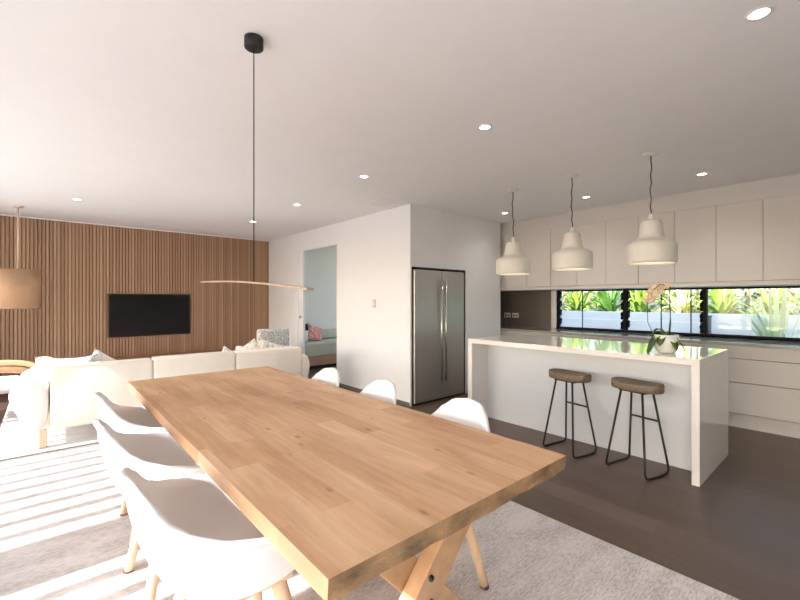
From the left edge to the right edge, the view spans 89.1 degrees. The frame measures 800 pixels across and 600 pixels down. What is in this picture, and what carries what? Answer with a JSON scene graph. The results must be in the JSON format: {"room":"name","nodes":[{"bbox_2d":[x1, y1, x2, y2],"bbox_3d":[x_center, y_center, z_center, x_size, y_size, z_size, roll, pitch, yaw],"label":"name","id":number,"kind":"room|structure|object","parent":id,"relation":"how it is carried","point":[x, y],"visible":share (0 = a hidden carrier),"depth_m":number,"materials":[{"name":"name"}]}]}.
{"room":"dining room","nodes":[
{"label":"dining room","id":0,"kind":"room"},
{"bbox_2d":[0,215,268,393],"bbox_3d":[-4.622,0.065,6.973,4.810,2.590,0.215,0,0,-41],"label":"wall","id":1,"kind":"structure","parent":0,"point":[79,265],"depth_m":6.79,"materials":[{"name":"brown wood"}]},
{"bbox_2d":[0,214,268,241],"bbox_3d":[-4.461,-1.222,6.941,4.610,0.015,0.015,0,0,-41],"label":"trim","id":2,"kind":"structure","parent":1,"relation":"attached to","point":[0,214],"depth_m":6.78,"materials":[{"name":"white paint"}]},
{"bbox_2d":[108,294,189,336],"bbox_3d":[-4.336,0.259,7.086,1.224,0.716,0.040,0,0,-41],"label":"television","id":3,"kind":"object","parent":1,"relation":"attached to","point":[128,314],"visible":1,"depth_m":7.03,"materials":[{"name":"black glass"},{"name":"black plastic"}]},
{"bbox_2d":[269,214,371,388],"bbox_3d":[-1.604,0.065,7.242,0.090,2.590,3.780,0,0,-41],"label":"wall","id":4,"kind":"structure","parent":0,"point":[353,237],"depth_m":6.31,"materials":[{"name":"white paint"}]},
{"bbox_2d":[297,243,337,369],"bbox_3d":[-1.422,0.223,7.016,0.127,2.274,1.368,0,0,-41],"label":"door frame","id":5,"kind":"structure","parent":4,"relation":"in","point":[300,253],"depth_m":7.39,"materials":[{"name":"wood"}]},
{"bbox_2d":[339,383,409,405],"bbox_3d":[-1.298,1.337,6.818,0.008,0.045,4.320,0,0,-41],"label":"baseboard","id":6,"kind":"structure","parent":4,"relation":"attached to","point":[340,384],"depth_m":6.03,"materials":[{"name":"white wood"}]},
{"bbox_2d":[305,246,336,328],"bbox_3d":[-0.449,0.065,8.117,2.800,2.590,3.580,0,0,-41],"label":"wall","id":7,"kind":"structure","parent":0,"point":[320,264],"depth_m":9.05,"materials":[{"name":"white paint"}]},
{"bbox_2d":[0,0,799,240],"bbox_3d":[-0.024,-1.380,3.829,7.600,0.300,11.200,0,0,-41],"label":"ceiling","id":8,"kind":"structure","parent":0,"point":[140,112],"depth_m":2.57,"materials":[{"name":"paint"}]},
{"bbox_2d":[0,205,40,308],"bbox_3d":[-5.005,-0.560,5.321,0.448,1.340,0.448,0,0,-41],"label":"pendant lamp","id":9,"kind":"object","parent":8,"relation":"hanging from","point":[19,288],"visible":1,"depth_m":5.19,"materials":[{"name":"beige fabric"}]},
{"bbox_2d":[200,32,313,289],"bbox_3d":[-0.782,-0.633,2.018,0.086,1.194,1.370,0,0,-41],"label":"pendant lamp","id":10,"kind":"object","parent":8,"relation":"hanging from","point":[253,42],"visible":1,"depth_m":1.90,"materials":[{"name":"black metal"}]},
{"bbox_2d":[364,198,398,206],"bbox_3d":[-0.233,-1.227,5.133,0.300,0.006,0.320,0,0,-41],"label":"ceiling vent","id":11,"kind":"object","parent":8,"relation":"in","point":[380,201],"visible":1,"depth_m":5.11,"materials":[{"name":"white plastic"}]},
{"bbox_2d":[478,124,491,129],"bbox_3d":[0.605,-1.228,2.887,0.100,0.004,0.100,0,0,-41],"label":"recessed light","id":12,"kind":"object","parent":8,"relation":"in","point":[483,126],"visible":1,"depth_m":2.89,"materials":[{"name":"white plastic"}]},
{"bbox_2d":[496,188,530,274],"bbox_3d":[1.263,-0.757,4.537,0.373,0.945,0.373,0,0,-41],"label":"pendant lamp","id":13,"kind":"object","parent":8,"relation":"hanging from","point":[513,262],"visible":1,"depth_m":4.43,"materials":[{"name":"ceramic"}]},
{"bbox_2d":[552,173,592,270],"bbox_3d":[1.698,-0.765,4.008,0.373,0.930,0.373,0,0,-41],"label":"pendant lamp","id":14,"kind":"object","parent":8,"relation":"hanging from","point":[572,256],"visible":1,"depth_m":3.91,"materials":[{"name":"ceramic"}]},
{"bbox_2d":[626,151,677,264],"bbox_3d":[2.105,-0.767,3.405,0.373,0.925,0.373,0,0,-41],"label":"pendant lamp","id":15,"kind":"object","parent":8,"relation":"hanging from","point":[651,247],"visible":1,"depth_m":3.31,"materials":[{"name":"ceramic"}]},
{"bbox_2d":[696,172,707,175],"bbox_3d":[2.947,-1.228,3.963,0.100,0.004,0.100,0,0,-41],"label":"recessed light","id":16,"kind":"object","parent":8,"relation":"in","point":[704,173],"visible":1,"depth_m":3.97,"materials":[{"name":"white plastic"}]},
{"bbox_2d":[744,5,774,21],"bbox_3d":[1.541,-1.228,1.742,0.100,0.004,0.100,0,0,-41],"label":"recessed light","id":17,"kind":"object","parent":8,"relation":"in","point":[756,14],"visible":1,"depth_m":1.74,"materials":[{"name":"white plastic"}]},
{"bbox_2d":[0,366,799,599],"bbox_3d":[-0.024,1.460,3.829,7.200,0.200,11.000,0,0,-41],"label":"floor","id":18,"kind":"structure","parent":0,"point":[736,534],"depth_m":2.70,"materials":[{"name":"brown wood"}]},
{"bbox_2d":[0,403,98,460],"bbox_3d":[-3.004,1.354,5.448,3.360,0.012,2.540,0,0,-41],"label":"rug","id":19,"kind":"object","parent":18,"relation":"on","point":[16,439],"visible":0.31,"depth_m":3.98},
{"bbox_2d":[0,356,53,393],"bbox_3d":[-4.658,1.035,4.721,0.980,0.630,0.851,0,0,-41],"label":"lounge chair","id":20,"kind":"object","parent":19,"relation":"on","point":[6,382],"visible":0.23,"depth_m":4.62,"materials":[{"name":"white fabric"}]},
{"bbox_2d":[0,376,19,393],"bbox_3d":[-4.708,0.990,4.678,0.690,0.170,0.650,0,0,-41],"label":"seat cushion","id":21,"kind":"object","parent":20,"relation":"on","point":[6,382],"depth_m":4.60,"materials":[{"name":"white fabric"}]},
{"bbox_2d":[9,346,309,447],"bbox_3d":[-2.589,0.978,4.807,2.893,0.740,0.950,0,0,-39],"label":"sofa","id":22,"kind":"object","parent":19,"relation":"on","point":[70,401],"visible":0.63,"depth_m":3.96,"materials":[{"name":"beige fabric"}]},
{"bbox_2d":[35,357,93,388],"bbox_3d":[-3.316,0.760,3.995,0.494,0.427,0.168,0,0,-36],"label":"cushion","id":23,"kind":"object","parent":22,"relation":"on","point":[43,365],"visible":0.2,"depth_m":3.92,"materials":[{"name":"white fabric"}]},
{"bbox_2d":[61,353,101,361],"bbox_3d":[-3.260,0.740,4.190,0.116,0.358,0.362,0,0,41],"label":"cushion","id":24,"kind":"object","parent":22,"relation":"on","point":[97,357],"visible":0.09,"depth_m":4.25,"materials":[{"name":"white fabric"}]},
{"bbox_2d":[92,348,114,360],"bbox_3d":[-3.171,0.790,4.347,0.169,0.554,0.571,0,0,44],"label":"cushion","id":25,"kind":"object","parent":22,"relation":"on","point":[104,357],"visible":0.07,"depth_m":4.35,"materials":[{"name":"white fabric"}]},
{"bbox_2d":[238,338,258,349],"bbox_3d":[-1.913,0.760,5.126,0.565,0.546,0.172,0,0,-20],"label":"cushion","id":26,"kind":"object","parent":22,"relation":"on","point":[252,344],"visible":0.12,"depth_m":5.14,"materials":[{"name":"white fabric"}]},
{"bbox_2d":[258,338,286,348],"bbox_3d":[-1.695,0.740,5.317,0.167,0.515,0.552,0,0,41],"label":"cushion","id":27,"kind":"object","parent":22,"relation":"on","point":[262,343],"visible":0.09,"depth_m":5.26,"materials":[{"name":"white fabric"}]},
{"bbox_2d":[236,328,291,349],"bbox_3d":[-2.231,0.904,6.691,0.660,0.891,0.700,0,0,41],"label":"armchair","id":28,"kind":"object","parent":19,"relation":"on","point":[279,336],"visible":0.16,"depth_m":6.48,"materials":[{"name":"white fabric"}]},
{"bbox_2d":[113,349,235,359],"bbox_3d":[-3.792,1.160,7.247,3.120,0.400,0.425,0,0,-41],"label":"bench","id":29,"kind":"object","parent":18,"relation":"on","point":[148,356],"visible":0.02,"depth_m":7.02,"materials":[{"name":"brown wood"}]},
{"bbox_2d":[305,329,336,369],"bbox_3d":[-1.560,1.005,8.591,1.450,0.710,0.915,0,0,-41],"label":"daybed","id":30,"kind":"object","parent":18,"relation":"on","point":[323,353],"visible":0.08,"depth_m":8.09,"materials":[{"name":"green fabric"}]},
{"bbox_2d":[305,331,308,341],"bbox_3d":[-1.980,0.725,8.228,0.284,0.286,0.141,0,0,-23],"label":"cushion","id":31,"kind":"object","parent":30,"relation":"on","point":[306,332],"visible":0.26,"depth_m":8.23,"materials":[{"name":"white fabric"}]},
{"bbox_2d":[308,324,321,340],"bbox_3d":[-1.767,0.695,8.440,0.167,0.411,0.443,0,0,44],"label":"cushion","id":32,"kind":"object","parent":30,"relation":"on","point":[315,333],"visible":0.98,"depth_m":8.38,"materials":[{"name":"pink fabric"}]},
{"bbox_2d":[0,443,739,599],"bbox_3d":[-0.630,1.354,1.806,3.287,0.012,5.950,0,0,-41],"label":"rug","id":33,"kind":"object","parent":18,"relation":"on","point":[64,535],"visible":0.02,"depth_m":2.11,"materials":[{"name":"beige carpet"}]},
{"bbox_2d":[94,392,166,547],"bbox_3d":[-1.496,0.938,2.466,0.587,0.829,0.626,0,0,-40],"label":"dining chair","id":34,"kind":"object","parent":33,"relation":"on","point":[123,419],"visible":0.11,"depth_m":2.25,"materials":[{"name":"white plastic"},{"name":"beech"}]},
{"bbox_2d":[93,419,205,599],"bbox_3d":[-1.105,0.938,1.941,0.587,0.829,0.626,0,0,-42],"label":"dining chair","id":35,"kind":"object","parent":33,"relation":"on","point":[155,456],"visible":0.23,"depth_m":1.75,"materials":[{"name":"white plastic"},{"name":"beech"}]},
{"bbox_2d":[117,467,293,599],"bbox_3d":[-0.631,0.938,1.413,0.587,0.829,0.626,0,0,-41],"label":"dining chair","id":36,"kind":"object","parent":33,"relation":"on","point":[197,541],"visible":0.74,"depth_m":1.20,"materials":[{"name":"white plastic"},{"name":"beech"}]},
{"bbox_2d":[311,368,339,386],"bbox_3d":[-0.725,0.938,2.953,0.587,0.829,0.626,0,0,-43],"label":"dining chair","id":37,"kind":"object","parent":33,"relation":"on","point":[330,376],"visible":0.02,"depth_m":3.14,"materials":[{"name":"white plastic"}]},
{"bbox_2d":[128,366,565,599],"bbox_3d":[-0.690,0.979,2.317,1.078,0.738,2.862,0,0,-41],"label":"dining table","id":38,"kind":"object","parent":33,"relation":"on","point":[348,487],"visible":0.98,"depth_m":1.49,"materials":[{"name":"brown wood"}]},
{"bbox_2d":[359,380,395,403],"bbox_3d":[-0.304,0.938,2.493,0.587,0.829,0.626,0,0,-39],"label":"dining chair","id":39,"kind":"object","parent":33,"relation":"on","point":[384,390],"visible":0.06,"depth_m":2.67,"materials":[{"name":"white plastic"}]},
{"bbox_2d":[431,398,490,589],"bbox_3d":[0.156,0.938,1.981,0.587,0.829,0.626,0,0,-41],"label":"dining chair","id":40,"kind":"object","parent":33,"relation":"on","point":[465,411],"visible":0.02,"depth_m":2.09,"materials":[{"name":"white plastic"}]},
{"bbox_2d":[412,269,463,403],"bbox_3d":[0.341,0.481,5.769,0.978,1.757,0.758,0,0,-41],"label":"refrigerator","id":41,"kind":"object","parent":18,"relation":"on","point":[437,296],"visible":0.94,"depth_m":5.47,"materials":[{"name":"silver metal"}]},
{"bbox_2d":[412,267,464,393],"bbox_3d":[0.325,0.465,5.813,1.065,1.790,0.670,0,0,-41],"label":"trim","id":42,"kind":"structure","parent":41,"relation":"attached to","point":[420,268],"depth_m":5.90,"materials":[{"name":"black metal"}]},
{"bbox_2d":[500,330,561,336],"bbox_3d":[2.000,0.922,6.525,0.505,0.875,1.500,0,0,-41],"label":"base cabinet","id":43,"kind":"object","parent":18,"relation":"on","point":[502,332],"visible":0.1,"depth_m":6.19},
{"bbox_2d":[543,368,596,457],"bbox_3d":[1.536,1.004,3.684,0.326,0.711,0.390,0,0,-30],"label":"bar stool","id":44,"kind":"object","parent":18,"relation":"on","point":[570,376],"visible":1,"depth_m":3.63,"materials":[{"name":"brown wood"}]},
{"bbox_2d":[468,334,727,486],"bbox_3d":[1.824,0.896,4.069,0.940,0.927,2.150,0,0,-41],"label":"kitchen island","id":45,"kind":"object","parent":18,"relation":"on","point":[508,375],"visible":0.93,"depth_m":3.68,"materials":[{"name":"stone"}]},
{"bbox_2d":[468,334,727,365],"bbox_3d":[1.824,0.458,4.069,0.940,0.050,2.150,0,0,-41],"label":"island countertop","id":46,"kind":"structure","parent":45,"relation":"on","point":[693,356],"depth_m":3.70,"materials":[{"name":"stone"}]},
{"bbox_2d":[642,281,684,353],"bbox_3d":[2.157,0.147,3.319,0.250,0.615,0.231,0,0,-25],"label":"potted orchid","id":47,"kind":"object","parent":46,"relation":"on","point":[663,341],"visible":1,"depth_m":3.32,"materials":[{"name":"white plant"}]},
{"bbox_2d":[562,334,633,341],"bbox_3d":[2.805,0.922,5.602,0.505,0.875,0.950,0,0,-41],"label":"base cabinet","id":48,"kind":"object","parent":18,"relation":"on","point":[563,335],"visible":0.05,"depth_m":5.39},
{"bbox_2d":[605,377,669,480],"bbox_3d":[1.901,1.004,3.259,0.326,0.711,0.390,0,0,-29],"label":"bar stool","id":49,"kind":"object","parent":18,"relation":"on","point":[642,387],"visible":1,"depth_m":3.21,"materials":[{"name":"brown wood"}]},
{"bbox_2d":[634,339,726,348],"bbox_3d":[3.418,0.922,4.900,0.505,0.875,0.915,0,0,-41],"label":"base cabinet","id":50,"kind":"object","parent":18,"relation":"on","point":[635,340],"visible":0.06,"depth_m":4.59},
{"bbox_2d":[727,345,799,438],"bbox_3d":[4.109,0.922,4.109,0.505,0.875,1.185,0,0,-41],"label":"base cabinet","id":51,"kind":"object","parent":18,"relation":"on","point":[764,383],"visible":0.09,"depth_m":4.15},
{"bbox_3d":[4.893,0.923,3.210,0.505,0.875,1.200,0,0,-41],"label":"cabinet","id":52,"kind":"object","parent":18,"relation":"on","visible":0},
{"bbox_2d":[500,326,799,349],"bbox_3d":[3.378,0.469,4.911,0.550,0.030,5.755,0,0,-41],"label":"countertop","id":53,"kind":"structure","parent":52,"relation":"on","point":[704,340],"depth_m":4.92,"materials":[{"name":"beige stone"}]},
{"bbox_2d":[372,204,499,405],"bbox_3d":[0.901,0.065,6.388,2.740,2.590,0.800,0,0,-41],"label":"wall","id":54,"kind":"structure","parent":0,"point":[405,237],"depth_m":5.61,"materials":[{"name":"white paint"}]},
{"bbox_2d":[549,286,799,342],"bbox_3d":[4.074,0.065,4.685,0.200,2.590,7.100,0,0,-41],"label":"wall","id":55,"kind":"structure","parent":0,"point":[553,292],"depth_m":6.39,"materials":[{"name":"white paint"}]},
{"bbox_2d":[500,235,504,287],"bbox_3d":[1.683,-0.616,6.869,0.530,0.828,0.585,0,0,-41],"label":"trim","id":56,"kind":"structure","parent":55,"relation":"attached to","point":[502,238],"depth_m":6.51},
{"bbox_2d":[500,290,550,328],"bbox_3d":[2.042,0.129,6.851,0.012,0.648,1.074,0,0,-41],"label":"backsplash","id":57,"kind":"structure","parent":55,"relation":"attached to","point":[533,308],"depth_m":6.76,"materials":[{"name":"brown glass"}]},
{"bbox_2d":[512,313,518,317],"bbox_3d":[1.966,0.260,6.920,0.011,0.080,0.124,0,0,-41],"label":"power outlet","id":58,"kind":"object","parent":57,"relation":"attached to","point":[514,315],"visible":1,"depth_m":6.92,"materials":[{"name":"white plastic"}]},
{"bbox_2d":[505,229,550,286],"bbox_3d":[2.130,-0.616,6.356,0.530,0.828,0.772,0,0,-41],"label":"upper cabinet","id":59,"kind":"object","parent":55,"relation":"attached to","point":[535,245],"visible":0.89,"depth_m":6.08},
{"bbox_2d":[551,221,613,285],"bbox_3d":[2.638,-0.616,5.775,0.530,0.828,0.772,0,0,-41],"label":"upper cabinet","id":60,"kind":"object","parent":55,"relation":"attached to","point":[593,235],"visible":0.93,"depth_m":5.49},
{"bbox_2d":[557,289,624,330],"bbox_3d":[2.830,0.141,6.057,0.106,0.587,0.993,0,0,-41],"label":"window","id":61,"kind":"structure","parent":55,"relation":"in","point":[559,292],"depth_m":6.09,"materials":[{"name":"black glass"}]},
{"bbox_2d":[606,212,674,284],"bbox_3d":[3.146,-0.616,5.193,0.530,0.828,0.772,0,0,-41],"label":"upper cabinet","id":62,"kind":"object","parent":55,"relation":"attached to","point":[620,232],"visible":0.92,"depth_m":5.09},
{"bbox_2d":[500,173,799,235],"bbox_3d":[3.779,-1.131,4.468,0.530,0.198,6.960,0,0,-41],"label":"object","id":63,"kind":"structure","parent":55,"relation":"attached to","point":[787,185],"depth_m":4.78,"materials":[{"name":"white paint"}]},
{"bbox_2d":[500,279,799,290],"bbox_3d":[3.783,-0.176,4.471,0.520,0.048,6.960,0,0,-41],"label":"trim","id":64,"kind":"structure","parent":55,"relation":"attached to","point":[762,282],"depth_m":4.89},
{"bbox_2d":[625,288,704,335],"bbox_3d":[3.457,0.141,5.338,0.106,0.587,0.915,0,0,-41],"label":"window","id":65,"kind":"structure","parent":55,"relation":"in","point":[627,291],"depth_m":5.14,"materials":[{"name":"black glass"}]},
{"bbox_2d":[557,328,796,341],"bbox_3d":[3.991,0.444,4.811,0.240,0.018,4.398,0,0,-41],"label":"trim","id":66,"kind":"structure","parent":55,"relation":"attached to","point":[557,328],"depth_m":5.10,"materials":[{"name":"black metal"}]},
{"bbox_2d":[675,199,762,282],"bbox_3d":[3.653,-0.616,4.612,0.530,0.828,0.772,0,0,-41],"label":"upper cabinet","id":67,"kind":"object","parent":55,"relation":"attached to","point":[720,243],"visible":0.95,"depth_m":4.41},
{"bbox_2d":[705,286,799,340],"bbox_3d":[4.577,0.141,4.056,0.070,0.587,2.490,0,0,-41],"label":"window","id":68,"kind":"structure","parent":55,"relation":"in","point":[762,287],"depth_m":4.72,"materials":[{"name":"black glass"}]},
{"bbox_2d":[763,194,799,279],"bbox_3d":[4.161,-0.616,4.030,0.530,0.828,0.772,0,0,-41],"label":"upper cabinet","id":69,"kind":"object","parent":55,"relation":"attached to","point":[781,215],"visible":0.98,"depth_m":4.04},
{"label":"outside","id":70,"kind":"structure","parent":0,"visible":0},
{"bbox_3d":[10.365,1.510,15.687,23.750,0.200,38.000,0,0,-41],"label":"garden","id":71,"kind":"object","parent":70,"visible":0},
{"bbox_2d":[562,310,799,337],"bbox_3d":[4.129,0.815,7.587,0.200,1.190,22.000,0,0,-41],"label":"wall","id":72,"kind":"structure","parent":71,"relation":"on","point":[731,324],"depth_m":6.89,"materials":[{"name":"white paint"}]},
{"bbox_2d":[700,315,711,333],"bbox_3d":[4.735,0.825,6.285,0.130,1.170,0.130,0,0,-41],"label":"bollard","id":73,"kind":"object","parent":71,"relation":"on","point":[709,316],"visible":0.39,"depth_m":6.23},
{"bbox_3d":[5.823,0.875,9.067,4.300,1.070,22.000,0,0,-41],"label":"garden bed","id":74,"kind":"object","parent":71,"relation":"on","visible":0},
{"bbox_2d":[562,292,569,307],"bbox_3d":[3.533,0.055,9.419,1.067,1.073,1.037,0,0,-41],"label":"plant","id":75,"kind":"object","parent":74,"relation":"on","point":[562,292],"visible":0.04,"depth_m":9.34,"materials":[{"name":"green plant"}]},
{"bbox_2d":[562,291,597,310],"bbox_3d":[3.821,0.047,8.776,0.972,1.097,1.176,0,0,-41],"label":"plant","id":76,"kind":"object","parent":74,"relation":"on","point":[575,305],"visible":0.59,"depth_m":8.73,"materials":[{"name":"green plant"}]},
{"bbox_2d":[590,291,630,311],"bbox_3d":[4.380,0.049,8.518,1.159,1.098,0.954,0,0,-41],"label":"plant","id":77,"kind":"object","parent":74,"relation":"on","point":[608,304],"visible":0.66,"depth_m":8.41,"materials":[{"name":"green plant"}]},
{"bbox_2d":[562,290,714,312],"bbox_3d":[6.028,-0.546,10.702,1.544,1.968,4.189,0,0,-41],"label":"hedge","id":78,"kind":"object","parent":74,"relation":"on","point":[658,301],"visible":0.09,"depth_m":10.14,"materials":[{"name":"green plant"}]},
{"bbox_2d":[616,290,663,311],"bbox_3d":[4.617,0.006,8.006,0.953,1.057,1.143,0,0,15],"label":"plant","id":79,"kind":"object","parent":74,"relation":"on","point":[638,306],"visible":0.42,"depth_m":7.85,"materials":[{"name":"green plant"}]},
{"bbox_2d":[656,290,708,312],"bbox_3d":[5.204,0.037,7.493,1.058,1.116,1.147,0,0,-4],"label":"plant","id":80,"kind":"object","parent":74,"relation":"on","point":[681,306],"visible":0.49,"depth_m":7.50,"materials":[{"name":"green plant"}]},
{"bbox_2d":[694,289,754,313],"bbox_3d":[5.458,0.040,6.908,1.036,1.101,1.024,0,0,24],"label":"plant","id":81,"kind":"object","parent":74,"relation":"on","point":[721,298],"visible":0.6,"depth_m":6.87,"materials":[{"name":"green plant"}]},
{"bbox_2d":[709,288,799,314],"bbox_3d":[8.795,-0.615,7.118,1.622,2.136,5.570,0,0,-41],"label":"hedge","id":82,"kind":"object","parent":74,"relation":"on","point":[792,294],"visible":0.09,"depth_m":8.50,"materials":[{"name":"green plant"}]},
{"bbox_2d":[738,288,799,314],"bbox_3d":[6.045,0.032,6.682,0.907,1.070,1.127,0,0,-30],"label":"plant","id":83,"kind":"object","parent":74,"relation":"on","point":[765,301],"visible":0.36,"depth_m":6.54,"materials":[{"name":"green plant"}]},
{"bbox_3d":[5.459,1.175,4.999,1.000,0.470,2.350,0,0,-41],"label":"planter bed","id":84,"kind":"object","parent":71,"relation":"on","visible":0},
{"bbox_2d":[735,288,799,337],"bbox_3d":[4.829,0.305,5.298,1.180,1.450,1.396,0,0,28],"label":"agave","id":85,"kind":"object","parent":84,"relation":"in","point":[775,329],"visible":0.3,"depth_m":5.39,"materials":[{"name":"green plant"}]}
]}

